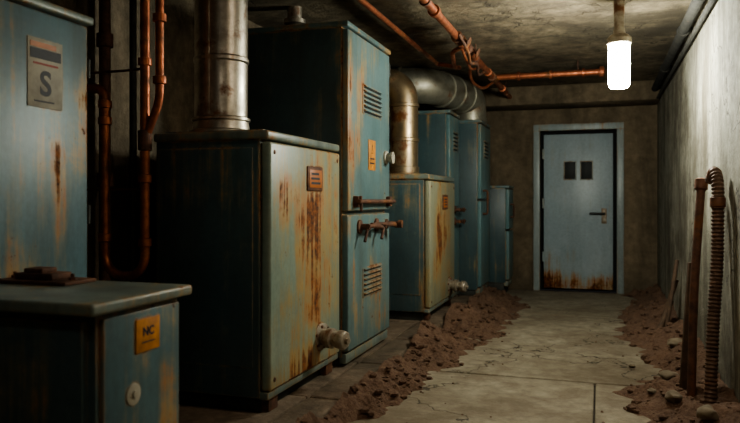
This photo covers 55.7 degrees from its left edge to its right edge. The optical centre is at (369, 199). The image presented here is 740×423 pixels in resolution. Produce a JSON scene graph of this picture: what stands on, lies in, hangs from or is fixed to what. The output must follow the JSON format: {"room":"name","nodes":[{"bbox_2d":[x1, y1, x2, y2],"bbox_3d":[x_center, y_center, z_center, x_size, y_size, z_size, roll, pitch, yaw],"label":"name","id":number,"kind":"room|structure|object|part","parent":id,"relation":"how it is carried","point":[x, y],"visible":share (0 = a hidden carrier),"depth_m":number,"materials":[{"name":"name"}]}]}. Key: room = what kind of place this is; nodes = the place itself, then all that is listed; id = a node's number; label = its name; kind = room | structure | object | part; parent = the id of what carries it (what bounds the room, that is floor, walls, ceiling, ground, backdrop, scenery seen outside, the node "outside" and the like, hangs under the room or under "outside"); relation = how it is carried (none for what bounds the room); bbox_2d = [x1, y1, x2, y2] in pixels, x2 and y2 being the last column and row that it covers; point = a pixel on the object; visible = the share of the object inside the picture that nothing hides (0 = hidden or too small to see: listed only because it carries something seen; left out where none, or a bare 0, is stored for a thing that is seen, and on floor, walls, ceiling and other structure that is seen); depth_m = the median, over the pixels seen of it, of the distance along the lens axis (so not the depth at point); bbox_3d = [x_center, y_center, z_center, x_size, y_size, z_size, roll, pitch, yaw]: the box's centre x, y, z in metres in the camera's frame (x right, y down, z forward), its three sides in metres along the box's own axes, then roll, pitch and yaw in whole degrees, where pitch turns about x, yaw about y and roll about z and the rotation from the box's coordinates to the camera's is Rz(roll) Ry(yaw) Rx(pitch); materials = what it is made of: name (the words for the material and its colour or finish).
{"room":"mechanical room","nodes":[
{"label":"mechanical room","id":0,"kind":"room"},
{"bbox_2d":[44,0,389,282],"bbox_3d":[-1.368,-0.110,4.003,0.200,2.820,11.150,0,0,18],"label":"wall","id":1,"kind":"structure","parent":0,"point":[176,114],"depth_m":3.81,"materials":[{"name":"concrete"}]},
{"bbox_2d":[96,0,136,281],"bbox_3d":[-1.281,-0.110,3.550,0.204,2.420,0.080,0,0,-38],"label":"pipes","id":2,"kind":"object","parent":1,"relation":"attached to","point":[104,37],"visible":0.49,"depth_m":3.60,"materials":[{"name":"metal"}]},
{"bbox_2d":[87,0,166,279],"bbox_3d":[-1.203,-0.469,3.343,0.527,1.702,0.064,0,0,18],"label":"pipes","id":3,"kind":"object","parent":1,"relation":"attached to","point":[148,120],"visible":0.96,"depth_m":3.28,"materials":[{"name":"metal"}]},
{"bbox_2d":[248,0,691,87],"bbox_3d":[0.221,-1.420,3.585,3.080,0.200,10.950,0,0,18],"label":"ceiling","id":4,"kind":"structure","parent":0,"point":[511,36],"depth_m":5.36,"materials":[{"name":"concrete"}]},
{"bbox_2d":[357,0,605,98],"bbox_3d":[0.390,-1.177,3.425,1.499,0.286,9.750,0,0,18],"label":"ceiling pipes","id":5,"kind":"object","parent":4,"relation":"attached to","point":[434,10],"visible":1,"depth_m":5.90,"materials":[{"name":"metal"}]},
{"bbox_2d":[418,80,660,111],"bbox_3d":[1.790,-1.210,8.359,3.080,0.220,0.500,0,0,18],"label":"ceiling beam","id":6,"kind":"structure","parent":4,"relation":"attached to","point":[639,93],"depth_m":7.99,"materials":[{"name":"brown concrete"}]},
{"bbox_2d":[606,0,631,88],"bbox_3d":[1.602,-1.020,4.500,0.156,0.600,0.156,0,0,-39],"label":"hanging lamp","id":7,"kind":"object","parent":4,"relation":"hanging from","point":[618,43],"visible":1,"depth_m":4.45,"materials":[{"name":"white glass"}]},
{"bbox_2d":[651,0,715,98],"bbox_3d":[1.556,-1.184,2.883,0.103,0.160,10.050,0,0,18],"label":"conduit pipes","id":8,"kind":"object","parent":4,"relation":"attached to","point":[684,29],"visible":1,"depth_m":5.07,"materials":[{"name":"metal"}]},
{"bbox_2d":[349,289,661,422],"bbox_3d":[0.190,1.200,3.490,3.480,0.200,11.150,0,0,18],"label":"floor","id":9,"kind":"structure","parent":0,"point":[553,381],"depth_m":4.44,"materials":[{"name":"concrete"}]},
{"bbox_2d":[0,0,93,278],"bbox_3d":[-1.505,0.172,2.513,0.450,1.855,0.965,0,0,18],"label":"tall cabinet","id":10,"kind":"object","parent":9,"relation":"on","point":[45,65],"visible":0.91,"depth_m":2.64,"materials":[{"name":"blue metal"}]},
{"bbox_2d":[0,266,191,422],"bbox_3d":[-0.994,0.666,2.227,0.680,0.868,0.490,0,0,18],"label":"base cabinet","id":11,"kind":"object","parent":9,"relation":"on","point":[98,351],"depth_m":2.02,"materials":[{"name":"metal"}]},
{"bbox_3d":[-1.115,0.257,2.404,0.300,0.050,0.150,0,0,18],"label":"rusty mounting bracket","id":12,"kind":"part","parent":11,"relation":"part of","materials":[{"name":"brown metal"}]},
{"bbox_2d":[154,129,350,412],"bbox_3d":[-0.540,0.340,3.818,0.828,1.360,0.960,0,0,18],"label":"boiler","id":13,"kind":"object","parent":9,"relation":"on","point":[248,220],"visible":0.97,"depth_m":3.42,"materials":[{"name":"teal paint"}]},
{"bbox_2d":[187,0,249,131],"bbox_3d":[-0.769,-0.830,3.622,0.340,0.980,0.340,0,0,18],"label":"flue pipe","id":14,"kind":"object","parent":13,"relation":"on","point":[220,59],"visible":0.84,"depth_m":3.50,"materials":[{"name":"metal"}]},
{"bbox_2d":[179,295,471,422],"bbox_3d":[0.011,1.060,5.655,1.008,0.080,5.510,0,0,18],"label":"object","id":15,"kind":"structure","parent":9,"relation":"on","point":[320,394],"depth_m":3.81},
{"bbox_2d":[248,6,402,365],"bbox_3d":[-0.262,-0.150,4.757,0.811,2.340,0.918,0,0,18],"label":"tall cabinet","id":16,"kind":"object","parent":9,"relation":"on","point":[328,82],"visible":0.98,"depth_m":4.40,"materials":[{"name":"blue metal"}]},
{"bbox_2d":[295,285,530,422],"bbox_3d":[0.791,0.998,5.227,0.729,0.226,5.856,0,0,18],"label":"heap","id":17,"kind":"object","parent":9,"relation":"on","point":[432,348],"visible":0.99,"depth_m":4.77,"materials":[{"name":"brown soil"}]},
{"bbox_2d":[384,173,468,320],"bbox_3d":[0.418,0.398,6.429,0.898,1.245,1.060,0,0,18],"label":"boiler","id":18,"kind":"object","parent":9,"relation":"on","point":[422,282],"visible":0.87,"depth_m":5.93,"materials":[{"name":"teal paint"}]},
{"bbox_2d":[389,69,418,173],"bbox_3d":[0.016,-0.715,6.416,0.927,0.980,0.310,0,0,18],"label":"flue pipe","id":19,"kind":"object","parent":18,"relation":"on","point":[403,105],"visible":0.66,"depth_m":6.21,"materials":[{"name":"metal"}]},
{"bbox_2d":[389,110,465,296],"bbox_3d":[0.596,0.060,7.287,0.800,1.920,0.522,0,0,18],"label":"tall cabinet","id":20,"kind":"object","parent":9,"relation":"on","point":[438,130],"visible":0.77,"depth_m":7.04,"materials":[{"name":"blue metal"}]},
{"bbox_2d":[456,119,490,295],"bbox_3d":[0.925,0.083,7.853,0.872,1.875,0.682,0,0,18],"label":"tall cabinet","id":21,"kind":"object","parent":9,"relation":"on","point":[474,135],"visible":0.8,"depth_m":7.47,"materials":[{"name":"blue metal"}]},
{"bbox_2d":[389,67,486,122],"bbox_3d":[0.588,-1.080,7.224,1.845,0.473,0.791,0,0,-31],"label":"ventilation duct","id":22,"kind":"object","parent":21,"relation":"on","point":[444,90],"visible":0.62,"depth_m":7.00,"materials":[{"name":"metal"}]},
{"bbox_2d":[488,185,514,291],"bbox_3d":[1.309,0.465,8.400,0.860,1.270,0.442,0,0,18],"label":"cabinet","id":23,"kind":"object","parent":9,"relation":"on","point":[502,208],"visible":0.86,"depth_m":8.13,"materials":[{"name":"blue metal"}]},
{"bbox_2d":[587,283,739,422],"bbox_3d":[1.975,1.004,5.142,0.712,0.210,6.443,0,0,18],"label":"heap","id":24,"kind":"object","parent":9,"relation":"on","point":[641,320],"visible":0.86,"depth_m":4.34,"materials":[{"name":"brown soil"}]},
{"bbox_2d":[647,388,655,393],"bbox_3d":[1.553,1.053,3.858,0.049,0.035,0.050,0,0,18],"label":"rock","id":25,"kind":"object","parent":24,"relation":"on","point":[650,390],"visible":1,"depth_m":3.85,"materials":[{"name":"stone"}]},
{"bbox_2d":[657,260,678,327],"bbox_3d":[2.419,0.767,5.675,0.164,0.580,0.337,0,0,27],"label":"wooden stakes","id":26,"kind":"object","parent":24,"relation":"on","point":[665,318],"visible":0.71,"depth_m":5.59,"materials":[{"name":"brown wood"}]},
{"bbox_2d":[658,370,678,379],"bbox_3d":[1.741,1.025,4.080,0.097,0.065,0.100,0,0,-40],"label":"rock","id":27,"kind":"object","parent":24,"relation":"on","point":[664,374],"visible":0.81,"depth_m":4.06,"materials":[{"name":"stone"}]},
{"bbox_2d":[664,390,682,402],"bbox_3d":[1.563,1.015,3.607,0.085,0.062,0.091,0,0,33],"label":"rock","id":28,"kind":"object","parent":24,"relation":"on","point":[673,396],"visible":1,"depth_m":3.59,"materials":[{"name":"stone"}]},
{"bbox_2d":[667,338,681,347],"bbox_3d":[2.152,1.008,4.928,0.119,0.078,0.106,0,0,18],"label":"rock","id":29,"kind":"object","parent":24,"relation":"on","point":[673,342],"visible":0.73,"depth_m":4.90,"materials":[{"name":"stone"}]},
{"bbox_2d":[679,262,690,389],"bbox_3d":[1.732,0.700,3.810,0.093,0.721,0.035,0,0,18],"label":"wooden plank","id":30,"kind":"object","parent":24,"relation":"on","point":[684,354],"visible":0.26,"depth_m":3.80,"materials":[{"name":"brown wood"}]},
{"bbox_2d":[687,177,707,396],"bbox_3d":[1.745,0.465,3.741,0.068,1.174,0.215,0,0,45],"label":"rusty pipe","id":31,"kind":"object","parent":24,"relation":"on","point":[700,185],"visible":0.89,"depth_m":3.70,"materials":[{"name":"metal"}]},
{"bbox_2d":[696,404,718,420],"bbox_3d":[1.554,0.981,3.226,0.094,0.069,0.108,0,0,18],"label":"rock","id":32,"kind":"object","parent":24,"relation":"on","point":[705,412],"visible":1,"depth_m":3.19,"materials":[{"name":"stone"}]},
{"bbox_2d":[703,166,725,404],"bbox_3d":[1.754,0.429,3.561,0.101,1.211,0.334,0,0,27],"label":"flexible hose","id":33,"kind":"object","parent":24,"relation":"on","point":[714,176],"visible":0.98,"depth_m":3.51,"materials":[{"name":"metal"}]},
{"bbox_2d":[486,105,656,293],"bbox_3d":[1.900,-0.110,8.691,3.080,2.420,0.200,0,0,18],"label":"wall","id":34,"kind":"structure","parent":0,"point":[511,132],"depth_m":8.34,"materials":[{"name":"concrete"}]},
{"bbox_2d":[533,122,623,293],"bbox_3d":[2.485,0.092,8.374,1.040,2.015,0.035,0,0,18],"label":"trim","id":35,"kind":"structure","parent":34,"relation":"attached to","point":[619,126],"depth_m":8.34,"materials":[{"name":"paint"}]},
{"bbox_2d":[541,130,616,291],"bbox_3d":[2.515,0.131,8.467,0.888,1.939,0.222,0,0,18],"label":"door","id":36,"kind":"structure","parent":34,"relation":"in","point":[579,168],"depth_m":8.42,"materials":[{"name":"paint"}]},
{"bbox_2d":[657,0,739,401],"bbox_3d":[1.748,-0.110,2.978,0.200,2.820,11.150,0,0,18],"label":"wall","id":37,"kind":"structure","parent":0,"point":[698,109],"depth_m":4.41,"materials":[{"name":"concrete"}]}
]}

